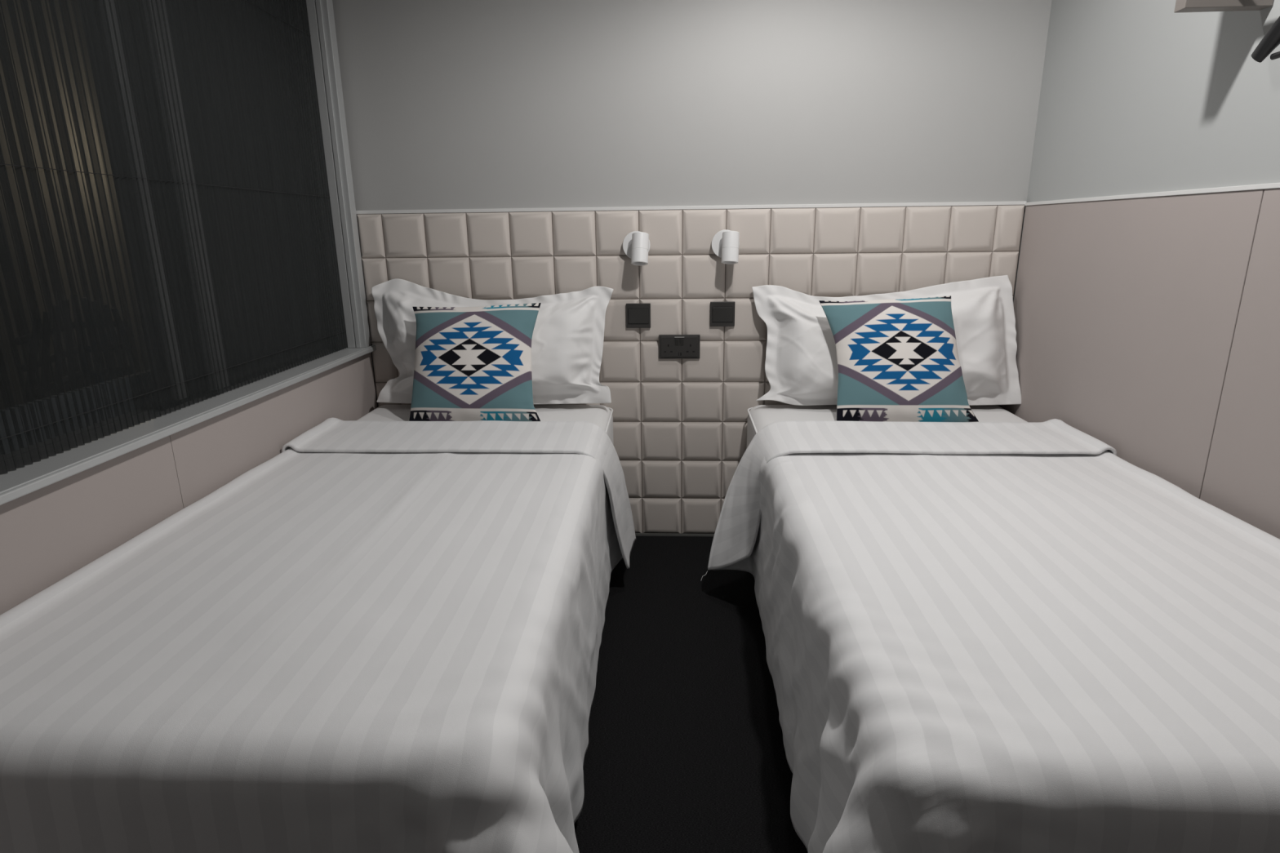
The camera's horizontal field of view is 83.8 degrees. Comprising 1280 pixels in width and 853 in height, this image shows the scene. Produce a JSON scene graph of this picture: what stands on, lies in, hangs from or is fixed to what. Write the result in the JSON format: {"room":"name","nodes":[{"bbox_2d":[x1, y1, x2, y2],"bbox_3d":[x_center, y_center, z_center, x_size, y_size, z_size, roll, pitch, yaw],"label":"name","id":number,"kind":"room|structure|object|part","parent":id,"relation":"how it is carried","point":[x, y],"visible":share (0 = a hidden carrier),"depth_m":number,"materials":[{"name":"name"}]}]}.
{"room":"hotel room","nodes":[
{"label":"hotel room","id":0,"kind":"room"},
{"bbox_2d":[0,351,377,614],"bbox_3d":[-1.192,-0.226,0.843,0.341,2.280,3.522,0,15,3],"label":"wall","id":1,"kind":"structure","parent":0,"point":[49,533],"depth_m":1.50,"materials":[{"name":"paint"}]},
{"bbox_3d":[-1.048,0.518,1.075,0.013,0.720,1.190,0,15,2],"label":"wainscot panel","id":2,"kind":"part","parent":1,"relation":"part of","materials":[{"name":"fabric"}]},
{"bbox_2d":[0,0,376,505],"bbox_3d":[-1.147,-0.549,1.284,0.271,1.570,2.452,0,15,2],"label":"window","id":3,"kind":"structure","parent":1,"relation":"in","point":[179,230],"depth_m":1.61,"materials":[{"name":"glass"}]},
{"bbox_3d":[-1.053,0.034,1.441,0.096,0.016,2.452,0,15,2],"label":"sill rail","id":4,"kind":"part","parent":3,"relation":"part of","materials":[{"name":"metal"}]},
{"bbox_3d":[-1.010,0.213,2.183,0.013,0.720,1.106,0,15,2],"label":"wainscot panel","id":5,"kind":"part","parent":1,"relation":"part of","materials":[{"name":"fabric"}]},
{"bbox_2d":[573,535,808,852],"bbox_3d":[-0.627,0.903,1.164,4.400,0.080,3.800,0,15,3],"label":"floor","id":6,"kind":"structure","parent":0,"point":[686,752],"depth_m":1.71,"materials":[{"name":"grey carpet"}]},
{"bbox_2d":[357,404,613,444],"bbox_3d":[-0.564,0.408,1.812,0.912,0.530,1.836,0,15,3],"label":"bed","id":7,"kind":"object","parent":6,"relation":"on","point":[601,415],"visible":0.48,"depth_m":2.46,"materials":[{"name":"fabric"}]},
{"bbox_2d":[0,417,635,852],"bbox_3d":[-0.470,0.452,1.552,1.136,0.563,1.923,0,15,3],"label":"duvet","id":8,"kind":"object","parent":7,"relation":"on","point":[373,637],"visible":1,"depth_m":1.06,"materials":[{"name":"fabric"}]},
{"bbox_2d":[408,302,541,421],"bbox_3d":[-0.542,-0.209,2.349,0.449,0.374,0.196,0,15,3],"label":"cushion","id":9,"kind":"object","parent":7,"relation":"on","point":[472,363],"visible":0.99,"depth_m":2.31,"materials":[{"name":"fabric"}]},
{"bbox_2d":[371,278,613,404],"bbox_3d":[-0.521,-0.291,2.478,0.855,0.433,0.186,0,15,3],"label":"pillow","id":10,"kind":"object","parent":7,"relation":"on","point":[568,335],"visible":0.52,"depth_m":2.48,"materials":[{"name":"white fabric"}]},
{"bbox_2d":[746,404,1026,447],"bbox_3d":[0.790,0.411,1.740,0.902,0.530,1.836,0,15,3],"label":"bed","id":11,"kind":"object","parent":6,"relation":"on","point":[759,416],"visible":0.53,"depth_m":2.40,"materials":[{"name":"fabric"}]},
{"bbox_2d":[751,275,1021,405],"bbox_3d":[0.837,-0.284,2.410,0.904,0.429,0.182,0,15,3],"label":"pillow","id":12,"kind":"object","parent":11,"relation":"on","point":[801,362],"visible":0.59,"depth_m":2.40,"materials":[{"name":"white fabric"}]},
{"bbox_2d":[818,295,978,422],"bbox_3d":[0.824,-0.214,2.278,0.486,0.384,0.208,0,15,3],"label":"cushion","id":13,"kind":"object","parent":11,"relation":"on","point":[898,360],"visible":0.98,"depth_m":2.24,"materials":[{"name":"fabric"}]},
{"bbox_2d":[700,418,1279,852],"bbox_3d":[0.683,0.475,1.424,1.138,0.569,1.788,0,15,3],"label":"duvet","id":14,"kind":"object","parent":11,"relation":"on","point":[980,637],"visible":1,"depth_m":1.10,"materials":[{"name":"fabric"}]},
{"bbox_2d":[332,0,1052,407],"bbox_3d":[0.176,-0.713,2.558,2.950,2.280,0.178,0,15,3],"label":"wall","id":15,"kind":"structure","parent":0,"point":[448,104],"depth_m":2.36,"materials":[{"name":"white paint"}]},
{"bbox_2d":[635,533,714,536],"bbox_3d":[0.158,0.416,2.735,2.280,0.010,0.002,0,15,3],"label":"baseboard","id":16,"kind":"structure","parent":15,"relation":"attached to","point":[636,534],"depth_m":2.74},
{"bbox_2d":[356,204,1024,533],"bbox_3d":[0.152,-0.164,2.597,2.278,1.199,0.038,0,15,3],"label":"headboard","id":17,"kind":"object","parent":15,"relation":"attached to","point":[680,424],"visible":0.41,"depth_m":2.50,"materials":[{"name":"beige leather"}]},
{"bbox_2d":[622,231,650,265],"bbox_3d":[-0.013,-0.605,2.420,0.095,0.114,0.112,0,15,3],"label":"wall light","id":18,"kind":"object","parent":17,"relation":"attached to","point":[636,244],"visible":1,"depth_m":2.39,"materials":[{"name":"white metal"}]},
{"bbox_3d":[0.000,-0.599,2.405,0.060,0.111,0.082,0,15,3],"label":"lamp shade","id":19,"kind":"part","parent":18,"relation":"part of","materials":[{"name":"white metal"}]},
{"bbox_2d":[626,302,650,328],"bbox_3d":[-0.006,-0.391,2.516,0.086,0.086,0.014,0,15,3],"label":"light switch","id":20,"kind":"object","parent":17,"relation":"attached to","point":[637,315],"visible":1,"depth_m":2.51,"materials":[{"name":"grey plastic"}]},
{"bbox_2d":[658,334,700,359],"bbox_3d":[0.140,-0.284,2.538,0.146,0.086,0.014,0,15,3],"label":"wall socket","id":21,"kind":"object","parent":17,"relation":"attached to","point":[670,346],"visible":1,"depth_m":2.53,"materials":[{"name":"grey plastic"}]},
{"bbox_2d":[710,301,735,326],"bbox_3d":[0.289,-0.394,2.499,0.086,0.086,0.014,0,15,3],"label":"light switch","id":22,"kind":"object","parent":17,"relation":"attached to","point":[722,313],"visible":1,"depth_m":2.49,"materials":[{"name":"grey plastic"}]},
{"bbox_2d":[711,229,739,264],"bbox_3d":[0.290,-0.606,2.405,0.095,0.113,0.109,0,15,3],"label":"wall light","id":23,"kind":"object","parent":17,"relation":"attached to","point":[725,244],"visible":1,"depth_m":2.37,"materials":[{"name":"white metal"}]},
{"bbox_3d":[0.303,-0.599,2.389,0.060,0.109,0.076,0,15,3],"label":"lamp shade","id":24,"kind":"part","parent":23,"relation":"part of","materials":[{"name":"white metal"}]},
{"bbox_2d":[355,200,1026,213],"bbox_3d":[0.145,-0.750,2.443,2.284,0.012,0.026,0,15,3],"label":"trim","id":25,"kind":"structure","parent":15,"relation":"attached to","point":[1017,202],"depth_m":2.43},
{"bbox_2d":[1000,0,1279,538],"bbox_3d":[1.325,-0.220,0.710,0.259,2.280,3.522,0,15,3],"label":"wall","id":26,"kind":"structure","parent":0,"point":[1148,327],"depth_m":1.74,"materials":[{"name":"paint"}]},
{"bbox_3d":[1.282,-0.029,2.061,0.013,1.197,0.977,0,15,2],"label":"wainscot panel","id":27,"kind":"part","parent":26,"relation":"part of","materials":[{"name":"fabric"}]},
{"bbox_2d":[1024,182,1279,205],"bbox_3d":[1.231,-0.278,0.688,0.016,0.010,3.501,0,15,2],"label":"trim","id":28,"kind":"structure","parent":26,"relation":"attached to","point":[1273,185],"depth_m":1.70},
{"bbox_2d":[1173,0,1273,12],"bbox_3d":[1.164,-0.841,1.029,0.184,0.212,0.833,0,15,3],"label":"wall shelf","id":29,"kind":"object","parent":26,"relation":"attached to","point":[1181,6],"visible":1,"depth_m":1.43,"materials":[{"name":"laminate"}]},
{"bbox_2d":[1251,16,1279,62],"bbox_3d":[1.139,-0.711,1.083,0.049,0.202,0.451,0,15,3],"label":"clothes hanger","id":30,"kind":"object","parent":29,"relation":"hanging from","point":[1271,40],"visible":1,"depth_m":1.28,"materials":[{"name":"black plastic"}]},
{"bbox_3d":[1.245,0.263,1.000,0.013,1.197,1.217,0,15,2],"label":"wainscot panel","id":31,"kind":"part","parent":26,"relation":"part of","materials":[{"name":"fabric"}]}
]}

